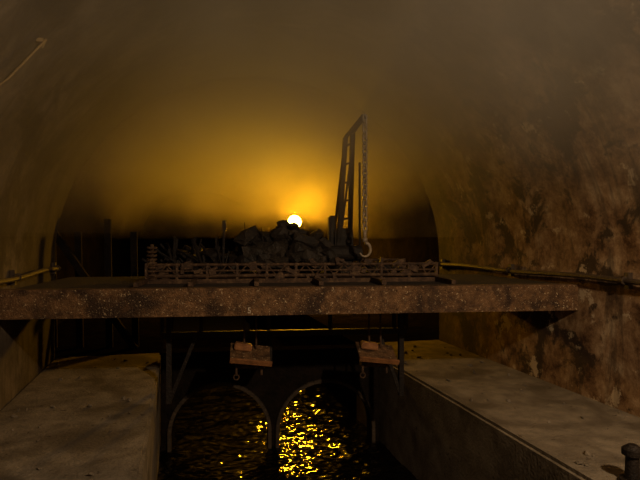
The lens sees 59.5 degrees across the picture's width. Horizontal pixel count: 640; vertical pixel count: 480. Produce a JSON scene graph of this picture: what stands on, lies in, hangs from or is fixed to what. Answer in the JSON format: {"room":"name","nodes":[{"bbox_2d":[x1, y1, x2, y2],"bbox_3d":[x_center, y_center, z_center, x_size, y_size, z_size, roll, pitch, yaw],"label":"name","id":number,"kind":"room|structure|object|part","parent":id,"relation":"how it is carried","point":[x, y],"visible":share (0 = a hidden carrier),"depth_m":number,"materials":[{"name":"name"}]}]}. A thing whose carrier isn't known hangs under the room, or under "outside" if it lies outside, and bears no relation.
{"room":"underground passage","nodes":[
{"label":"underground passage","id":0,"kind":"room"},
{"bbox_2d":[0,140,73,410],"bbox_3d":[-2.162,1.329,1.933,0.263,4.382,12.800,0,0,-14],"label":"wall","id":1,"kind":"structure","parent":0,"point":[33,195],"depth_m":6.37,"materials":[{"name":"brown stone"}]},
{"bbox_2d":[0,263,60,284],"bbox_3d":[-2.953,0.400,4.802,0.109,0.160,6.751,0,0,-14],"label":"pipe","id":2,"kind":"object","parent":1,"relation":"attached to","point":[13,278],"visible":1,"depth_m":6.18,"materials":[{"name":"metal"}]},
{"bbox_2d":[138,192,259,268],"bbox_3d":[-7.051,0.320,33.438,8.600,7.400,0.300,0,0,-14],"label":"tunnel opening","id":3,"kind":"structure","parent":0,"point":[183,217],"depth_m":33.16,"materials":[{"name":"orange"}]},
{"bbox_2d":[173,316,249,331],"bbox_3d":[-2.406,3.670,14.860,8.200,0.300,38.000,0,0,-14],"label":"floor","id":4,"kind":"structure","parent":0,"point":[210,323],"depth_m":23.61,"materials":[{"name":"black"}]},
{"bbox_2d":[0,353,160,479],"bbox_3d":[-1.567,2.592,2.082,1.490,1.857,12.800,0,0,-14],"label":"concrete ledge","id":5,"kind":"object","parent":4,"relation":"on","point":[84,417],"visible":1,"depth_m":5.30,"materials":[{"name":"grey concrete"}]},
{"bbox_2d":[357,340,639,479],"bbox_3d":[2.867,2.591,3.191,1.490,1.857,12.800,0,0,-14],"label":"concrete ledge","id":6,"kind":"object","parent":4,"relation":"on","point":[461,414],"visible":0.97,"depth_m":5.87,"materials":[{"name":"grey concrete"}]},
{"bbox_2d":[619,443,639,479],"bbox_3d":[2.185,1.565,3.917,0.170,0.270,0.170,0,0,-14],"label":"bollard","id":7,"kind":"object","parent":6,"relation":"on","point":[631,451],"visible":1,"depth_m":3.88,"materials":[{"name":"metal"}]},
{"bbox_3d":[-6.548,2.610,20.422,2.260,1.820,25.200,0,0,-14],"label":"rock ledge","id":8,"kind":"object","parent":4,"relation":"on","visible":0},
{"bbox_2d":[55,219,138,348],"bbox_3d":[-3.541,0.699,8.812,1.484,2.059,0.295,0,0,-5],"label":"timber shoring","id":9,"kind":"object","parent":8,"relation":"on","point":[76,260],"visible":0.42,"depth_m":8.80,"materials":[{"name":"brown wood"}]},
{"bbox_2d":[56,76,438,326],"bbox_3d":[-3.957,0.285,21.069,7.499,6.470,25.200,0,0,-14],"label":"sky","id":10,"kind":"structure","parent":0,"point":[272,147],"depth_m":13.62,"materials":[{"name":"orange"}]},
{"bbox_2d":[157,336,417,479],"bbox_3d":[-1.436,2.916,10.980,3.080,0.092,14.000,0,0,-14],"label":"canal water","id":11,"kind":"object","parent":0,"point":[221,431],"visible":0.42,"depth_m":8.08,"materials":[{"name":"black liquid"}]},
{"bbox_2d":[161,344,378,451],"bbox_3d":[-0.687,2.490,8.048,3.083,1.860,0.350,0,0,-7],"label":"twin-arch culvert","id":12,"kind":"object","parent":11,"relation":"in","point":[294,369],"visible":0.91,"depth_m":7.92,"materials":[{"name":"stone"}]},
{"bbox_2d":[288,215,300,225],"bbox_3d":[-0.505,0.542,14.044,0.629,2.315,0.395,0,0,-41],"label":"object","id":13,"kind":"object","parent":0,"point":[294,218],"visible":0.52,"depth_m":13.84,"materials":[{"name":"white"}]},
{"bbox_2d":[0,0,639,188],"bbox_3d":[0.650,-1.721,2.636,5.533,1.718,12.800,0,0,-14],"label":"ceiling","id":14,"kind":"structure","parent":0,"point":[466,89],"depth_m":6.09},
{"bbox_2d":[0,37,46,85],"bbox_3d":[-2.260,-1.339,4.245,0.350,0.411,0.044,0,0,-22],"label":"pipe","id":15,"kind":"object","parent":14,"relation":"attached to","point":[42,41],"visible":1,"depth_m":4.25,"materials":[{"name":"metal"}]},
{"bbox_2d":[425,145,639,416],"bbox_3d":[3.462,1.329,3.339,0.263,4.382,12.800,0,0,-14],"label":"wall","id":16,"kind":"structure","parent":0,"point":[580,214],"depth_m":6.44,"materials":[{"name":"brown stone"}]},
{"bbox_2d":[15,257,552,403],"bbox_3d":[-0.357,1.066,7.077,6.100,1.722,2.136,0,0,-7],"label":"bridge","id":17,"kind":"object","parent":16,"relation":"attached to","point":[249,349],"visible":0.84,"depth_m":6.63,"materials":[{"name":"metal"}]},
{"bbox_2d":[146,244,156,280],"bbox_3d":[-1.947,0.265,6.486,0.124,0.430,0.120,0,0,-14],"label":"coil spring","id":18,"kind":"object","parent":17,"relation":"on","point":[151,247],"visible":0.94,"depth_m":6.45,"materials":[{"name":"brown metal"}]},
{"bbox_2d":[141,236,229,273],"bbox_3d":[-1.697,0.196,7.227,1.149,0.498,1.074,0,0,-14],"label":"pile","id":19,"kind":"object","parent":17,"relation":"on","point":[194,253],"visible":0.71,"depth_m":6.93,"materials":[{"name":"metal"}]},
{"bbox_2d":[218,220,227,272],"bbox_3d":[-1.244,0.085,7.157,0.120,0.671,0.120,0,0,-7],"label":"marker post","id":20,"kind":"object","parent":17,"relation":"on","point":[223,221],"visible":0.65,"depth_m":7.14,"materials":[{"name":"wood"}]},
{"bbox_2d":[225,220,344,272],"bbox_3d":[-0.464,0.153,7.444,1.641,0.838,1.296,0,0,-14],"label":"rubble heap","id":21,"kind":"object","parent":17,"relation":"on","point":[286,243],"visible":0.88,"depth_m":7.04,"materials":[{"name":"stone"}]},
{"bbox_3d":[-0.341,0.355,7.108,3.510,0.300,2.080,0,0,-7],"label":"lattice frame","id":22,"kind":"part","parent":17,"relation":"part of","materials":[{"name":"brown metal"}]},
{"bbox_2d":[326,113,371,272],"bbox_3d":[0.341,-0.547,7.215,0.500,1.946,1.106,0,0,-7],"label":"crane","id":23,"kind":"object","parent":17,"relation":"on","point":[342,238],"visible":0.98,"depth_m":7.14,"materials":[{"name":"metal"}]},
{"bbox_3d":[0.547,-0.654,6.717,0.151,1.732,0.068,0,0,6],"label":"chain and hook","id":24,"kind":"part","parent":23,"relation":"part of","materials":[{"name":"metal"}]},
{"bbox_2d":[365,259,414,272],"bbox_3d":[0.898,0.349,7.589,0.630,0.177,0.979,0,0,-14],"label":"pile","id":25,"kind":"object","parent":17,"relation":"on","point":[366,266],"visible":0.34,"depth_m":7.46,"materials":[{"name":"stone"}]},
{"bbox_2d":[0,283,577,319],"bbox_3d":[-0.166,0.637,5.932,6.100,0.287,0.179,0,0,-7],"label":"girder","id":26,"kind":"object","parent":16,"relation":"attached to","point":[53,303],"visible":1,"depth_m":5.83,"materials":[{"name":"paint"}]},
{"bbox_2d":[438,259,639,288],"bbox_3d":[2.810,0.400,6.243,0.109,0.160,6.751,0,0,-14],"label":"pipe","id":27,"kind":"object","parent":16,"relation":"attached to","point":[627,280],"visible":1,"depth_m":6.47,"materials":[{"name":"metal"}]}
]}

